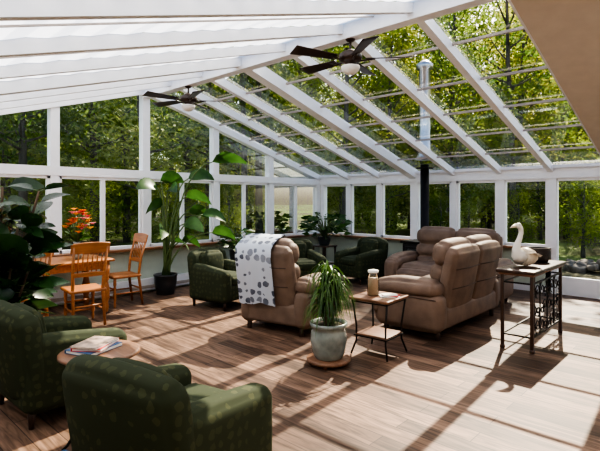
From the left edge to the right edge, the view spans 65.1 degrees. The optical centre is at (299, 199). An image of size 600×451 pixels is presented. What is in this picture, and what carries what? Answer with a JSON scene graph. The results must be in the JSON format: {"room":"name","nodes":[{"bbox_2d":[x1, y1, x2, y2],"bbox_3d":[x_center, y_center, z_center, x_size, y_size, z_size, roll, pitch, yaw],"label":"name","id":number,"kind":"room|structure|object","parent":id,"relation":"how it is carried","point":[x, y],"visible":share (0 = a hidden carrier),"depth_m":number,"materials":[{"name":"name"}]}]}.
{"room":"sunroom","nodes":[
{"label":"sunroom","id":0,"kind":"room"},
{"bbox_2d":[22,236,319,304],"bbox_3d":[-2.897,1.230,8.064,0.140,0.740,9.800,0,0,43],"label":"wall","id":1,"kind":"structure","parent":0,"point":[152,260],"depth_m":8.20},
{"bbox_2d":[0,174,49,222],"bbox_3d":[-4.255,0.228,6.595,0.070,1.195,1.380,0,0,43],"label":"window","id":2,"kind":"structure","parent":1,"relation":"in","point":[47,177],"depth_m":7.03,"materials":[{"name":"white plastic"}]},
{"bbox_2d":[60,176,141,253],"bbox_3d":[-3.231,0.228,7.692,0.070,1.195,1.380,0,0,43],"label":"window","id":3,"kind":"structure","parent":1,"relation":"in","point":[102,179],"depth_m":7.67,"materials":[{"name":"white plastic"}]},
{"bbox_2d":[48,272,188,303],"bbox_3d":[-1.927,1.460,8.937,0.080,0.200,5.600,0,0,43],"label":"baseboard","id":4,"kind":"structure","parent":1,"relation":"attached to","point":[183,278],"depth_m":7.84,"materials":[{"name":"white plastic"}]},
{"bbox_2d":[0,95,319,253],"bbox_3d":[-2.894,-0.584,8.061,0.170,2.817,9.837,0,0,43],"label":"window frame","id":5,"kind":"structure","parent":1,"relation":"attached to","point":[53,168],"depth_m":8.17,"materials":[{"name":"white wood"}]},
{"bbox_2d":[150,179,212,246],"bbox_3d":[-2.208,0.228,8.789,0.070,1.195,1.380,0,0,43],"label":"window","id":6,"kind":"structure","parent":1,"relation":"in","point":[210,183],"depth_m":8.78,"materials":[{"name":"white plastic"}]},
{"bbox_2d":[219,181,268,240],"bbox_3d":[-1.185,0.228,9.886,0.070,1.195,1.380,0,0,43],"label":"window","id":7,"kind":"structure","parent":1,"relation":"in","point":[243,184],"depth_m":9.88,"materials":[{"name":"white plastic"}]},
{"bbox_2d":[274,159,312,178],"bbox_3d":[-0.110,-0.771,11.037,0.001,0.522,1.530,0,0,43],"label":"window","id":8,"kind":"structure","parent":1,"relation":"in","point":[280,169],"depth_m":10.80,"materials":[{"name":"clear glass"}]},
{"bbox_2d":[274,183,315,235],"bbox_3d":[-0.110,0.228,11.037,0.070,1.195,1.530,0,0,43],"label":"window","id":9,"kind":"structure","parent":1,"relation":"in","point":[291,201],"depth_m":10.94,"materials":[{"name":"white plastic"}]},
{"bbox_2d":[43,233,550,257],"bbox_3d":[-0.930,0.840,6.304,5.260,0.035,9.810,0,0,43],"label":"trim","id":10,"kind":"structure","parent":1,"relation":"attached to","point":[291,236],"depth_m":8.67,"materials":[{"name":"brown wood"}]},
{"bbox_2d":[0,266,599,450],"bbox_3d":[0.517,1.750,4.879,9.500,0.300,10.100,0,0,43],"label":"floor","id":11,"kind":"structure","parent":0,"point":[460,391],"depth_m":4.21,"materials":[{"name":"brown wood"}]},
{"bbox_2d":[20,253,53,316],"bbox_3d":[-3.235,1.062,5.514,0.567,1.081,0.470,0,0,38],"label":"dining chair","id":12,"kind":"object","parent":11,"relation":"on","point":[49,255],"visible":0.07,"depth_m":5.52,"materials":[{"name":"brown wood"}]},
{"bbox_2d":[0,177,76,313],"bbox_3d":[-2.695,0.690,4.244,1.099,1.820,1.041,0,0,43],"label":"rubber plant","id":13,"kind":"object","parent":11,"relation":"on","point":[20,279],"visible":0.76,"depth_m":4.22,"materials":[{"name":"green plant"}]},
{"bbox_2d":[0,300,126,429],"bbox_3d":[-1.937,1.171,3.684,0.803,0.857,0.878,0,0,41],"label":"armchair","id":14,"kind":"object","parent":11,"relation":"on","point":[31,342],"visible":0.77,"depth_m":3.27,"materials":[{"name":"fabric"}]},
{"bbox_2d":[34,254,114,312],"bbox_3d":[-3.471,1.218,6.439,0.840,0.765,1.550,0,0,43],"label":"dining table","id":15,"kind":"object","parent":11,"relation":"on","point":[64,268],"visible":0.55,"depth_m":6.60,"materials":[{"name":"brown wood"}]},
{"bbox_2d":[60,208,95,259],"bbox_3d":[-3.099,0.473,6.603,0.491,0.722,0.418,0,0,22],"label":"flower vase","id":16,"kind":"object","parent":15,"relation":"on","point":[78,236],"visible":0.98,"depth_m":6.57,"materials":[{"name":"ceramic"}]},
{"bbox_2d":[60,242,109,324],"bbox_3d":[-2.766,1.062,6.046,0.470,1.081,0.567,0,0,-41],"label":"dining chair","id":17,"kind":"object","parent":11,"relation":"on","point":[88,248],"visible":0.96,"depth_m":5.93,"materials":[{"name":"brown wood"}]},
{"bbox_2d":[57,340,139,449],"bbox_3d":[-1.333,1.299,3.131,0.510,0.598,0.510,0,0,43],"label":"round side table","id":18,"kind":"object","parent":11,"relation":"on","point":[129,349],"visible":0.34,"depth_m":3.06,"materials":[{"name":"brown wood"}]},
{"bbox_2d":[65,336,121,355],"bbox_3d":[-1.370,0.972,3.146,0.253,0.052,0.307,0,0,18],"label":"book stack","id":19,"kind":"object","parent":18,"relation":"on","point":[95,345],"visible":0.98,"depth_m":3.08,"materials":[{"name":"paper"}]},
{"bbox_2d":[109,233,147,307],"bbox_3d":[-2.687,1.062,7.243,0.567,1.081,0.470,0,0,-43],"label":"dining chair","id":20,"kind":"object","parent":11,"relation":"on","point":[138,237],"visible":0.91,"depth_m":7.23,"materials":[{"name":"brown wood"}]},
{"bbox_2d":[62,354,271,450],"bbox_3d":[-0.688,1.171,2.465,0.803,0.857,0.878,0,0,31],"label":"armchair","id":21,"kind":"object","parent":11,"relation":"on","point":[118,403],"visible":1,"depth_m":2.12,"materials":[{"name":"fabric"}]},
{"bbox_2d":[136,152,246,294],"bbox_3d":[-1.892,0.393,8.036,1.778,2.413,0.895,0,0,-26],"label":"potted plant","id":22,"kind":"object","parent":11,"relation":"on","point":[165,281],"visible":1,"depth_m":7.99,"materials":[{"name":"plant"}]},
{"bbox_2d":[187,247,238,310],"bbox_3d":[-1.215,1.171,7.240,0.878,0.857,0.803,0,0,33],"label":"armchair","id":23,"kind":"object","parent":11,"relation":"on","point":[212,276],"visible":0.84,"depth_m":6.94,"materials":[{"name":"fabric"}]},
{"bbox_2d":[212,227,253,260],"bbox_3d":[-1.215,1.055,8.972,0.902,1.089,0.868,0,0,-17],"label":"potted fern","id":24,"kind":"object","parent":11,"relation":"on","point":[233,243],"visible":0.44,"depth_m":8.93,"materials":[{"name":"green plant"}]},
{"bbox_2d":[241,238,338,336],"bbox_3d":[-0.133,1.028,5.998,1.089,1.143,1.057,0,0,31],"label":"leather recliner","id":25,"kind":"object","parent":11,"relation":"on","point":[290,295],"visible":0.59,"depth_m":5.51,"materials":[{"name":"leather"}]},
{"bbox_2d":[235,233,287,306],"bbox_3d":[-0.440,0.846,5.798,0.520,0.848,0.516,0,0,31],"label":"throw blanket","id":26,"kind":"object","parent":25,"relation":"on","point":[253,251],"visible":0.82,"depth_m":5.62,"materials":[{"name":"fabric"}]},
{"bbox_2d":[289,238,326,277],"bbox_3d":[-0.018,1.171,8.813,0.803,0.857,0.878,0,0,-22],"label":"armchair","id":27,"kind":"object","parent":11,"relation":"on","point":[309,258],"visible":0.34,"depth_m":8.68,"materials":[{"name":"fabric"}]},
{"bbox_2d":[298,212,352,264],"bbox_3d":[0.527,0.931,10.404,1.218,1.338,1.234,0,0,43],"label":"potted houseplant","id":28,"kind":"object","parent":11,"relation":"on","point":[324,241],"visible":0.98,"depth_m":10.31,"materials":[{"name":"green plant"}]},
{"bbox_2d":[303,260,357,369],"bbox_3d":[0.286,1.088,4.605,0.583,1.023,0.523,0,0,2],"label":"dracaena","id":29,"kind":"object","parent":11,"relation":"on","point":[328,338],"visible":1,"depth_m":4.48,"materials":[{"name":"green plant"}]},
{"bbox_2d":[334,237,387,284],"bbox_3d":[1.235,1.171,9.306,0.878,0.857,0.803,0,0,-37],"label":"armchair","id":30,"kind":"object","parent":11,"relation":"on","point":[369,253],"visible":0.85,"depth_m":9.08,"materials":[{"name":"fabric"}]},
{"bbox_2d":[349,291,408,361],"bbox_3d":[0.827,1.298,4.918,0.460,0.596,0.460,0,0,39],"label":"end table","id":31,"kind":"object","parent":11,"relation":"on","point":[385,335],"visible":0.89,"depth_m":4.86,"materials":[{"name":"brown wood"}]},
{"bbox_2d":[367,269,378,295],"bbox_3d":[0.770,0.864,4.944,0.124,0.268,0.124,0,0,43],"label":"jar candle","id":32,"kind":"object","parent":31,"relation":"on","point":[372,282],"visible":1,"depth_m":4.91,"materials":[{"name":"wax"}]},
{"bbox_2d":[400,60,432,250],"bbox_3d":[2.345,-0.540,8.979,0.680,4.280,0.590,0,0,43],"label":"wood stove","id":33,"kind":"object","parent":11,"relation":"on","point":[424,67],"visible":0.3,"depth_m":8.95,"materials":[{"name":"black metal"}]},
{"bbox_2d":[373,234,500,340],"bbox_3d":[1.870,1.028,6.174,1.057,1.143,1.929,0,0,43],"label":"leather loveseat","id":34,"kind":"object","parent":11,"relation":"on","point":[462,285],"visible":0.94,"depth_m":5.52,"materials":[{"name":"leather"}]},
{"bbox_2d":[384,226,513,301],"bbox_3d":[2.432,1.028,7.723,1.929,1.143,1.057,0,0,43],"label":"leather loveseat","id":35,"kind":"object","parent":11,"relation":"on","point":[419,262],"visible":0.43,"depth_m":7.88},
{"bbox_2d":[496,260,565,353],"bbox_3d":[2.665,1.170,5.378,0.400,0.860,1.200,0,0,43],"label":"console table","id":36,"kind":"object","parent":11,"relation":"on","point":[536,269],"visible":0.98,"depth_m":5.09,"materials":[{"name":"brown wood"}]},
{"bbox_2d":[510,223,542,265],"bbox_3d":[2.491,0.496,5.242,0.364,0.482,0.284,0,0,-17],"label":"figurine","id":37,"kind":"object","parent":36,"relation":"on","point":[524,256],"visible":1,"depth_m":5.18,"materials":[{"name":"white ceramic"}]},
{"bbox_2d":[527,246,550,262],"bbox_3d":[2.854,0.653,5.625,0.260,0.170,0.260,0,0,43],"label":"wicker basket","id":38,"kind":"object","parent":36,"relation":"on","point":[545,251],"visible":0.68,"depth_m":5.51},
{"bbox_2d":[0,0,599,152],"bbox_3d":[0.534,-1.117,4.897,9.120,1.708,9.899,0,0,43],"label":"ceiling","id":39,"kind":"structure","parent":0,"point":[566,33],"depth_m":4.25,"materials":[{"name":"beige paint"}]},
{"bbox_2d":[0,0,599,180],"bbox_3d":[0.499,-1.141,4.933,9.185,1.682,9.893,0,0,43],"label":"roof beams","id":40,"kind":"structure","parent":39,"relation":"attached to","point":[25,94],"depth_m":5.09,"materials":[{"name":"white wood"}]},
{"bbox_2d":[195,26,594,166],"bbox_3d":[2.274,-1.252,6.761,9.120,0.960,3.130,0,0,43],"label":"trim","id":41,"kind":"structure","parent":40,"relation":"attached to","point":[520,27],"depth_m":6.83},
{"bbox_2d":[143,0,496,98],"bbox_3d":[0.688,-1.880,5.061,9.200,0.220,0.140,0,0,43],"label":"trim","id":42,"kind":"structure","parent":39,"relation":"attached to","point":[423,10],"depth_m":5.12,"materials":[{"name":"white wood"}]},
{"bbox_2d":[142,86,233,111],"bbox_3d":[-1.697,-1.600,7.332,1.333,0.440,1.400,0,0,-7],"label":"ceiling fan","id":43,"kind":"object","parent":42,"relation":"hanging from","point":[188,99],"visible":0.97,"depth_m":7.24,"materials":[{"name":"brown wood"}]},
{"bbox_2d":[290,36,416,75],"bbox_3d":[0.564,-1.600,5.141,1.400,0.440,1.333,0,0,-10],"label":"ceiling fan","id":44,"kind":"object","parent":42,"relation":"hanging from","point":[351,58],"visible":0.98,"depth_m":5.10,"materials":[{"name":"brown wood"}]},
{"bbox_2d":[320,236,550,288],"bbox_3d":[2.445,1.230,9.877,5.200,0.740,0.140,0,0,43],"label":"wall","id":45,"kind":"structure","parent":0,"point":[394,246],"depth_m":10.23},
{"bbox_2d":[324,184,346,234],"bbox_3d":[0.855,0.228,11.347,0.770,1.195,0.070,0,0,43],"label":"window","id":46,"kind":"structure","parent":45,"relation":"in","point":[340,233],"depth_m":11.18,"materials":[{"name":"white plastic"}]},
{"bbox_2d":[351,183,376,236],"bbox_3d":[1.484,0.228,10.760,0.750,1.195,0.070,0,0,43],"label":"window","id":47,"kind":"structure","parent":45,"relation":"in","point":[374,184],"depth_m":10.91,"materials":[{"name":"white plastic"}]},
{"bbox_2d":[382,182,409,238],"bbox_3d":[2.109,0.228,10.177,0.760,1.195,0.070,0,0,43],"label":"window","id":48,"kind":"structure","parent":45,"relation":"in","point":[383,184],"depth_m":10.38,"materials":[{"name":"white plastic"}]},
{"bbox_2d":[418,181,450,229],"bbox_3d":[2.742,0.228,9.587,0.770,1.195,0.070,0,0,43],"label":"window","id":49,"kind":"structure","parent":45,"relation":"in","point":[445,182],"depth_m":9.47,"materials":[{"name":"white plastic"}]},
{"bbox_2d":[329,261,545,292],"bbox_3d":[2.389,1.540,9.817,5.100,0.120,0.020,0,0,43],"label":"baseboard","id":50,"kind":"structure","parent":45,"relation":"attached to","point":[516,286],"depth_m":8.35,"materials":[{"name":"white wood"}]},
{"bbox_2d":[319,163,599,293],"bbox_3d":[3.880,0.500,8.483,9.200,2.200,0.240,0,0,43],"label":"window frame","id":51,"kind":"structure","parent":45,"relation":"attached to","point":[582,170],"depth_m":8.84,"materials":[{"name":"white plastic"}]},
{"bbox_2d":[456,180,494,230],"bbox_3d":[3.385,0.228,8.986,0.790,1.195,0.070,0,0,43],"label":"window","id":52,"kind":"structure","parent":45,"relation":"in","point":[480,181],"depth_m":9.22,"materials":[{"name":"white plastic"}]},
{"bbox_2d":[505,179,545,246],"bbox_3d":[4.025,0.228,8.389,0.760,1.195,0.070,0,0,43],"label":"window","id":53,"kind":"structure","parent":45,"relation":"in","point":[515,180],"depth_m":8.39,"materials":[{"name":"white plastic"}]},
{"bbox_2d":[557,177,599,298],"bbox_3d":[4.661,0.615,7.796,0.780,1.970,0.070,0,0,43],"label":"window","id":54,"kind":"structure","parent":45,"relation":"in","point":[572,286],"depth_m":7.81,"materials":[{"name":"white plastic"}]},
{"label":"outside","id":55,"kind":"structure","parent":0,"visible":0},
{"bbox_2d":[13,208,599,279],"bbox_3d":[17.551,1.950,29.879,240.000,0.001,230.000,0,0,43],"label":"ground","id":56,"kind":"structure","parent":55,"point":[565,253],"depth_m":23.20,"materials":[{"name":"green plant"}]},
{"bbox_2d":[0,35,80,212],"bbox_3d":[-15.627,-6.756,27.441,8.603,17.417,7.750,0,0,-9],"label":"tree","id":57,"kind":"object","parent":56,"relation":"on","point":[28,143],"visible":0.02,"depth_m":26.61,"materials":[{"name":"green plant"}]},
{"bbox_2d":[0,110,83,231],"bbox_3d":[-12.300,-1.892,20.017,6.444,7.686,5.929,0,0,45],"label":"tree","id":58,"kind":"object","parent":56,"relation":"on","point":[6,180],"visible":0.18,"depth_m":19.95,"materials":[{"name":"green plant"}]},
{"bbox_2d":[0,102,111,236],"bbox_3d":[-10.374,-5.855,17.488,7.712,15.614,6.948,0,0,-2],"label":"tree","id":59,"kind":"object","parent":56,"relation":"on","point":[21,139],"visible":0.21,"depth_m":17.34,"materials":[{"name":"green plant"}]},
{"bbox_2d":[37,187,83,249],"bbox_3d":[-9.295,0.651,18.050,2.179,2.599,2.005,0,0,-41],"label":"tree","id":60,"kind":"object","parent":56,"relation":"on","point":[64,190],"visible":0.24,"depth_m":18.03,"materials":[{"name":"green plant"}]},
{"bbox_2d":[17,35,118,230],"bbox_3d":[-14.351,-5.789,28.082,7.485,15.481,7.806,0,0,-18],"label":"tree","id":61,"kind":"object","parent":56,"relation":"on","point":[39,154],"visible":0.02,"depth_m":26.92,"materials":[{"name":"green plant"}]},
{"bbox_2d":[29,125,122,232],"bbox_3d":[-11.373,-1.178,24.066,5.246,6.258,4.828,0,0,-4],"label":"tree","id":62,"kind":"object","parent":56,"relation":"on","point":[73,159],"visible":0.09,"depth_m":23.81,"materials":[{"name":"green plant"}]},
{"bbox_2d":[6,32,167,241],"bbox_3d":[-8.722,-5.974,19.692,7.830,15.852,7.054,0,0,-11],"label":"tree","id":63,"kind":"object","parent":56,"relation":"on","point":[93,146],"visible":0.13,"depth_m":19.02,"materials":[{"name":"green plant"}]},
{"bbox_2d":[34,101,153,226],"bbox_3d":[-9.703,-1.600,22.902,5.479,7.103,5.954,0,0,-34],"label":"tree","id":64,"kind":"object","parent":56,"relation":"on","point":[84,124],"visible":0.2,"depth_m":22.18,"materials":[{"name":"green plant"}]},
{"bbox_2d":[64,167,135,243],"bbox_3d":[-7.525,0.351,17.649,2.681,3.198,2.467,0,0,28],"label":"tree","id":65,"kind":"object","parent":56,"relation":"on","point":[107,214],"visible":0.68,"depth_m":17.61,"materials":[{"name":"green plant"}]},
{"bbox_2d":[44,91,183,235],"bbox_3d":[-9.465,-6.706,25.577,7.706,17.318,8.554,0,0,-44],"label":"tree","id":66,"kind":"object","parent":56,"relation":"on","point":[152,123],"visible":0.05,"depth_m":25.37,"materials":[{"name":"green plant"}]},
{"bbox_2d":[60,96,187,242],"bbox_3d":[-8.215,-1.720,21.812,6.156,7.343,5.664,0,0,-6],"label":"tree","id":67,"kind":"object","parent":56,"relation":"on","point":[128,223],"visible":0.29,"depth_m":21.28,"materials":[{"name":"green plant"}]},
{"bbox_2d":[83,94,179,169],"bbox_3d":[-14.312,-7.978,38.997,9.810,19.862,8.838,0,0,7],"label":"tree","id":68,"kind":"object","parent":56,"relation":"on","point":[153,146],"visible":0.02,"depth_m":38.67,"materials":[{"name":"green plant"}]},
{"bbox_2d":[45,32,238,211],"bbox_3d":[-5.394,-4.083,17.582,6.856,12.075,6.972,0,0,-38],"label":"tree","id":69,"kind":"object","parent":56,"relation":"on","point":[165,147],"visible":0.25,"depth_m":17.09,"materials":[{"name":"green plant"}]},
{"bbox_2d":[123,200,161,242],"bbox_3d":[-5.834,0.889,17.655,1.637,2.122,1.779,0,0,-22],"label":"tree","id":70,"kind":"object","parent":56,"relation":"on","point":[155,230],"visible":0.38,"depth_m":17.57,"materials":[{"name":"green plant"}]},
{"bbox_2d":[130,151,171,215],"bbox_3d":[-12.456,-1.349,38.820,5.533,6.600,5.091,0,0,39],"label":"tree","id":71,"kind":"object","parent":56,"relation":"on","point":[153,162],"visible":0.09,"depth_m":38.65,"materials":[{"name":"green plant"}]},
{"bbox_2d":[121,51,202,219],"bbox_3d":[-10.434,-9.189,38.186,9.917,22.285,11.007,0,0,-36],"label":"tree","id":72,"kind":"object","parent":56,"relation":"on","point":[182,136],"visible":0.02,"depth_m":38.07,"materials":[{"name":"green plant"}]},
{"bbox_2d":[155,166,208,238],"bbox_3d":[-4.461,0.296,18.585,2.552,3.308,2.774,0,0,-8],"label":"tree","id":73,"kind":"object","parent":56,"relation":"on","point":[186,216],"visible":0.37,"depth_m":18.40,"materials":[{"name":"green plant"}]},
{"bbox_2d":[131,46,250,232],"bbox_3d":[-6.643,-7.937,27.524,8.802,19.781,9.770,0,0,-29],"label":"tree","id":74,"kind":"object","parent":56,"relation":"on","point":[186,158],"visible":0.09,"depth_m":27.16,"materials":[{"name":"green plant"}]},
{"bbox_2d":[162,138,225,220],"bbox_3d":[-7.314,-1.262,31.994,5.387,6.426,4.957,0,0,-11],"label":"tree","id":75,"kind":"object","parent":56,"relation":"on","point":[182,155],"visible":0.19,"depth_m":31.81,"materials":[{"name":"green plant"}]},
{"bbox_2d":[154,81,270,234],"bbox_3d":[-5.043,-6.512,25.968,7.533,16.928,8.361,0,0,-44],"label":"tree","id":76,"kind":"object","parent":56,"relation":"on","point":[209,83],"visible":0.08,"depth_m":25.86,"materials":[{"name":"green plant"}]},
{"bbox_2d":[204,184,257,237],"bbox_3d":[-2.997,0.483,20.283,2.461,2.935,2.264,0,0,-23],"label":"tree","id":77,"kind":"object","parent":56,"relation":"on","point":[231,214],"visible":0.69,"depth_m":20.15,"materials":[{"name":"green plant"}]},
{"bbox_2d":[202,137,264,236],"bbox_3d":[-3.143,-0.769,24.250,4.561,5.440,4.197,0,0,7],"label":"tree","id":78,"kind":"object","parent":56,"relation":"on","point":[238,172],"visible":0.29,"depth_m":24.19,"materials":[{"name":"green plant"}]},
{"bbox_2d":[190,45,298,229],"bbox_3d":[-3.617,-4.862,30.715,7.741,13.634,7.873,0,0,-9],"label":"tree","id":79,"kind":"object","parent":56,"relation":"on","point":[253,110],"visible":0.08,"depth_m":30.16,"materials":[{"name":"green plant"}]},
{"bbox_2d":[175,25,328,231],"bbox_3d":[-2.604,-6.140,21.881,7.202,16.185,7.994,0,0,-38],"label":"tree","id":80,"kind":"object","parent":56,"relation":"on","point":[244,171],"visible":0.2,"depth_m":21.66,"materials":[{"name":"green plant"}]},
{"bbox_2d":[187,25,332,233],"bbox_3d":[-1.881,-6.362,20.934,7.400,16.629,8.213,0,0,3],"label":"tree","id":81,"kind":"object","parent":56,"relation":"on","point":[258,159],"visible":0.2,"depth_m":20.76,"materials":[{"name":"green plant"}]},
{"bbox_2d":[254,26,335,157],"bbox_3d":[-1.003,-7.457,41.229,9.296,18.820,8.374,0,0,-18],"label":"tree","id":82,"kind":"object","parent":56,"relation":"on","point":[288,26],"visible":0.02,"depth_m":40.33,"materials":[{"name":"green plant"}]},
{"bbox_2d":[250,26,360,188],"bbox_3d":[0.046,-5.549,27.580,7.564,15.002,7.253,0,0,40],"label":"tree","id":83,"kind":"object","parent":56,"relation":"on","point":[323,59],"visible":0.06,"depth_m":27.10,"materials":[{"name":"green plant"}]},
{"bbox_2d":[253,26,362,189],"bbox_3d":[1.159,-6.103,30.221,8.123,16.110,7.789,0,0,-12],"label":"tree","id":84,"kind":"object","parent":56,"relation":"on","point":[335,68],"visible":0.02,"depth_m":29.81,"materials":[{"name":"green plant"}]},
{"bbox_2d":[293,120,355,211],"bbox_3d":[0.964,-1.685,30.152,6.097,7.272,5.610,0,0,12],"label":"tree","id":85,"kind":"object","parent":56,"relation":"on","point":[324,135],"visible":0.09,"depth_m":29.25,"materials":[{"name":"green plant"}]},
{"bbox_2d":[292,45,358,165],"bbox_3d":[1.917,-6.647,40.090,8.672,17.199,8.315,0,0,3],"label":"tree","id":86,"kind":"object","parent":56,"relation":"on","point":[334,91],"visible":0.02,"depth_m":40.02,"materials":[{"name":"green plant"}]},
{"bbox_2d":[266,0,428,231],"bbox_3d":[2.211,-4.170,18.691,5.920,12.244,6.173,0,0,20],"label":"tree","id":87,"kind":"object","parent":56,"relation":"on","point":[345,167],"visible":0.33,"depth_m":18.39,"materials":[{"name":"green plant"}]},
{"bbox_2d":[327,186,370,231],"bbox_3d":[1.757,0.395,19.317,2.400,3.111,2.608,0,0,9],"label":"tree","id":88,"kind":"object","parent":56,"relation":"on","point":[330,190],"visible":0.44,"depth_m":19.16,"materials":[{"name":"green plant"}]},
{"bbox_2d":[323,104,429,223],"bbox_3d":[4.240,-1.582,24.837,5.451,7.066,5.924,0,0,25],"label":"tree","id":89,"kind":"object","parent":56,"relation":"on","point":[359,128],"visible":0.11,"depth_m":24.36,"materials":[{"name":"green plant"}]},
{"bbox_2d":[356,185,409,235],"bbox_3d":[3.424,0.523,19.453,2.203,2.855,2.394,0,0,-37],"label":"tree","id":90,"kind":"object","parent":56,"relation":"on","point":[370,212],"visible":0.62,"depth_m":19.34,"materials":[{"name":"green plant"}]},
{"bbox_2d":[323,0,460,173],"bbox_3d":[5.080,-6.780,27.129,8.444,17.464,8.806,0,0,-15],"label":"tree","id":91,"kind":"object","parent":56,"relation":"on","point":[359,74],"visible":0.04,"depth_m":26.38,"materials":[{"name":"green plant"}]},
{"bbox_2d":[329,24,465,228],"bbox_3d":[6.227,-7.360,31.660,9.200,18.626,8.288,0,0,36],"label":"tree","id":92,"kind":"object","parent":56,"relation":"on","point":[432,99],"visible":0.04,"depth_m":31.38,"materials":[{"name":"green plant"}]},
{"bbox_2d":[323,23,473,234],"bbox_3d":[3.837,-3.302,20.790,6.069,10.511,5.968,0,0,-39],"label":"tree","id":93,"kind":"object","parent":56,"relation":"on","point":[404,188],"visible":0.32,"depth_m":19.97,"materials":[{"name":"green plant"}]},
{"bbox_2d":[356,17,461,144],"bbox_3d":[9.375,-8.419,37.300,9.231,20.744,10.246,0,0,-33],"label":"tree","id":94,"kind":"object","parent":56,"relation":"on","point":[440,17],"visible":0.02,"depth_m":37.08,"materials":[{"name":"green plant"}]},
{"bbox_2d":[374,100,473,224],"bbox_3d":[5.732,-1.476,22.791,5.288,6.856,5.747,0,0,-17],"label":"tree","id":95,"kind":"object","parent":56,"relation":"on","point":[411,127],"visible":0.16,"depth_m":22.57,"materials":[{"name":"green plant"}]},
{"bbox_2d":[429,191,462,226],"bbox_3d":[5.910,0.775,19.822,1.814,2.352,1.972,0,0,-27],"label":"tree","id":96,"kind":"object","parent":56,"relation":"on","point":[441,199],"visible":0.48,"depth_m":19.81,"materials":[{"name":"green plant"}]},
{"bbox_2d":[387,8,513,225],"bbox_3d":[9.169,-6.052,29.782,7.740,16.009,8.072,0,0,19],"label":"tree","id":97,"kind":"object","parent":56,"relation":"on","point":[434,19],"visible":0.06,"depth_m":29.34,"materials":[{"name":"green plant"}]},
{"bbox_2d":[374,0,534,226],"bbox_3d":[7.154,-5.702,22.144,7.561,15.308,6.812,0,0,-3],"label":"tree","id":98,"kind":"object","parent":56,"relation":"on","point":[454,17],"visible":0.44,"depth_m":21.33,"materials":[{"name":"green plant"}]},
{"bbox_2d":[397,97,521,227],"bbox_3d":[7.551,-1.414,21.860,5.643,6.731,5.193,0,0,-36],"label":"tree","id":99,"kind":"object","parent":56,"relation":"on","point":[474,187],"visible":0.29,"depth_m":21.38,"materials":[{"name":"green plant"}]},
{"bbox_2d":[460,198,488,227],"bbox_3d":[6.641,0.930,18.376,1.574,2.040,1.710,0,0,-18],"label":"tree","id":100,"kind":"object","parent":56,"relation":"on","point":[468,207],"visible":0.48,"depth_m":18.26,"materials":[{"name":"green plant"}]},
{"bbox_2d":[417,15,544,224],"bbox_3d":[12.367,-6.524,36.698,9.629,16.959,9.793,0,0,-20],"label":"tree","id":101,"kind":"object","parent":56,"relation":"on","point":[468,55],"visible":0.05,"depth_m":36.05,"materials":[{"name":"green plant"}]},
{"bbox_2d":[460,119,533,227],"bbox_3d":[11.303,-1.616,28.241,5.982,7.135,5.504,0,0,-1],"label":"tree","id":102,"kind":"object","parent":56,"relation":"on","point":[491,199],"visible":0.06,"depth_m":27.94,"materials":[{"name":"green plant"}]},
{"bbox_2d":[432,0,585,241],"bbox_3d":[8.518,-4.994,19.021,6.861,13.891,6.181,0,0,7],"label":"tree","id":103,"kind":"object","parent":56,"relation":"on","point":[510,87],"visible":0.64,"depth_m":18.86,"materials":[{"name":"green plant"}]},
{"bbox_2d":[490,189,543,243],"bbox_3d":[8.105,0.696,17.522,1.936,2.510,2.104,0,0,-17],"label":"tree","id":104,"kind":"object","parent":56,"relation":"on","point":[517,195],"visible":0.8,"depth_m":17.43,"materials":[{"name":"green plant"}]},
{"bbox_2d":[447,15,587,204],"bbox_3d":[12.414,-4.683,28.674,7.666,13.276,7.538,0,0,-7],"label":"tree","id":105,"kind":"object","parent":56,"relation":"on","point":[512,24],"visible":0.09,"depth_m":27.44,"materials":[{"name":"green plant"}]},
{"bbox_2d":[479,48,562,224],"bbox_3d":[16.453,-4.744,35.377,7.736,13.396,7.606,0,0,-15],"label":"tree","id":106,"kind":"object","parent":56,"relation":"on","point":[512,48],"visible":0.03,"depth_m":34.46,"materials":[{"name":"green plant"}]},
{"bbox_2d":[457,1,594,222],"bbox_3d":[12.665,-5.041,26.655,8.079,13.991,7.944,0,0,-5],"label":"tree","id":107,"kind":"object","parent":56,"relation":"on","point":[520,57],"visible":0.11,"depth_m":25.87,"materials":[{"name":"green plant"}]},
{"bbox_2d":[493,148,576,239],"bbox_3d":[11.822,-0.439,23.199,3.687,4.780,4.007,0,0,-16],"label":"tree","id":108,"kind":"object","parent":56,"relation":"on","point":[537,200],"visible":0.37,"depth_m":22.94,"materials":[{"name":"green plant"}]},
{"bbox_2d":[507,32,599,212],"bbox_3d":[11.172,-3.815,17.592,6.551,11.538,6.663,0,0,10],"label":"tree","id":109,"kind":"object","parent":56,"relation":"on","point":[532,133],"visible":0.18,"depth_m":17.79,"materials":[{"name":"green plant"}]},
{"bbox_2d":[517,101,599,239],"bbox_3d":[13.407,-1.765,23.551,5.734,7.432,6.231,0,0,-1],"label":"tree","id":110,"kind":"object","parent":56,"relation":"on","point":[563,107],"visible":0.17,"depth_m":23.21,"materials":[{"name":"green plant"}]},
{"bbox_2d":[527,57,599,229],"bbox_3d":[17.256,-4.858,27.669,7.736,13.626,7.868,0,0,-8],"label":"tree","id":111,"kind":"object","parent":56,"relation":"on","point":[537,57],"visible":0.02,"depth_m":28.15,"materials":[{"name":"green plant"}]},
{"bbox_2d":[541,180,599,257],"bbox_3d":[9.485,0.475,15.888,2.277,2.952,2.474,0,0,34],"label":"tree","id":112,"kind":"object","parent":56,"relation":"on","point":[583,233],"visible":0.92,"depth_m":15.79,"materials":[{"name":"green plant"}]},
{"bbox_2d":[548,76,599,164],"bbox_3d":[11.804,-4.820,14.771,6.829,13.544,6.548,0,0,24],"label":"tree","id":113,"kind":"object","parent":56,"relation":"on","point":[580,141],"visible":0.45,"depth_m":16.93,"materials":[{"name":"green plant"}]},
{"bbox_2d":[562,259,599,272],"bbox_3d":[9.037,1.698,12.089,3.999,0.722,1.276,0,0,28],"label":"rock pile","id":114,"kind":"object","parent":56,"relation":"on","point":[579,266],"visible":0.99,"depth_m":12.66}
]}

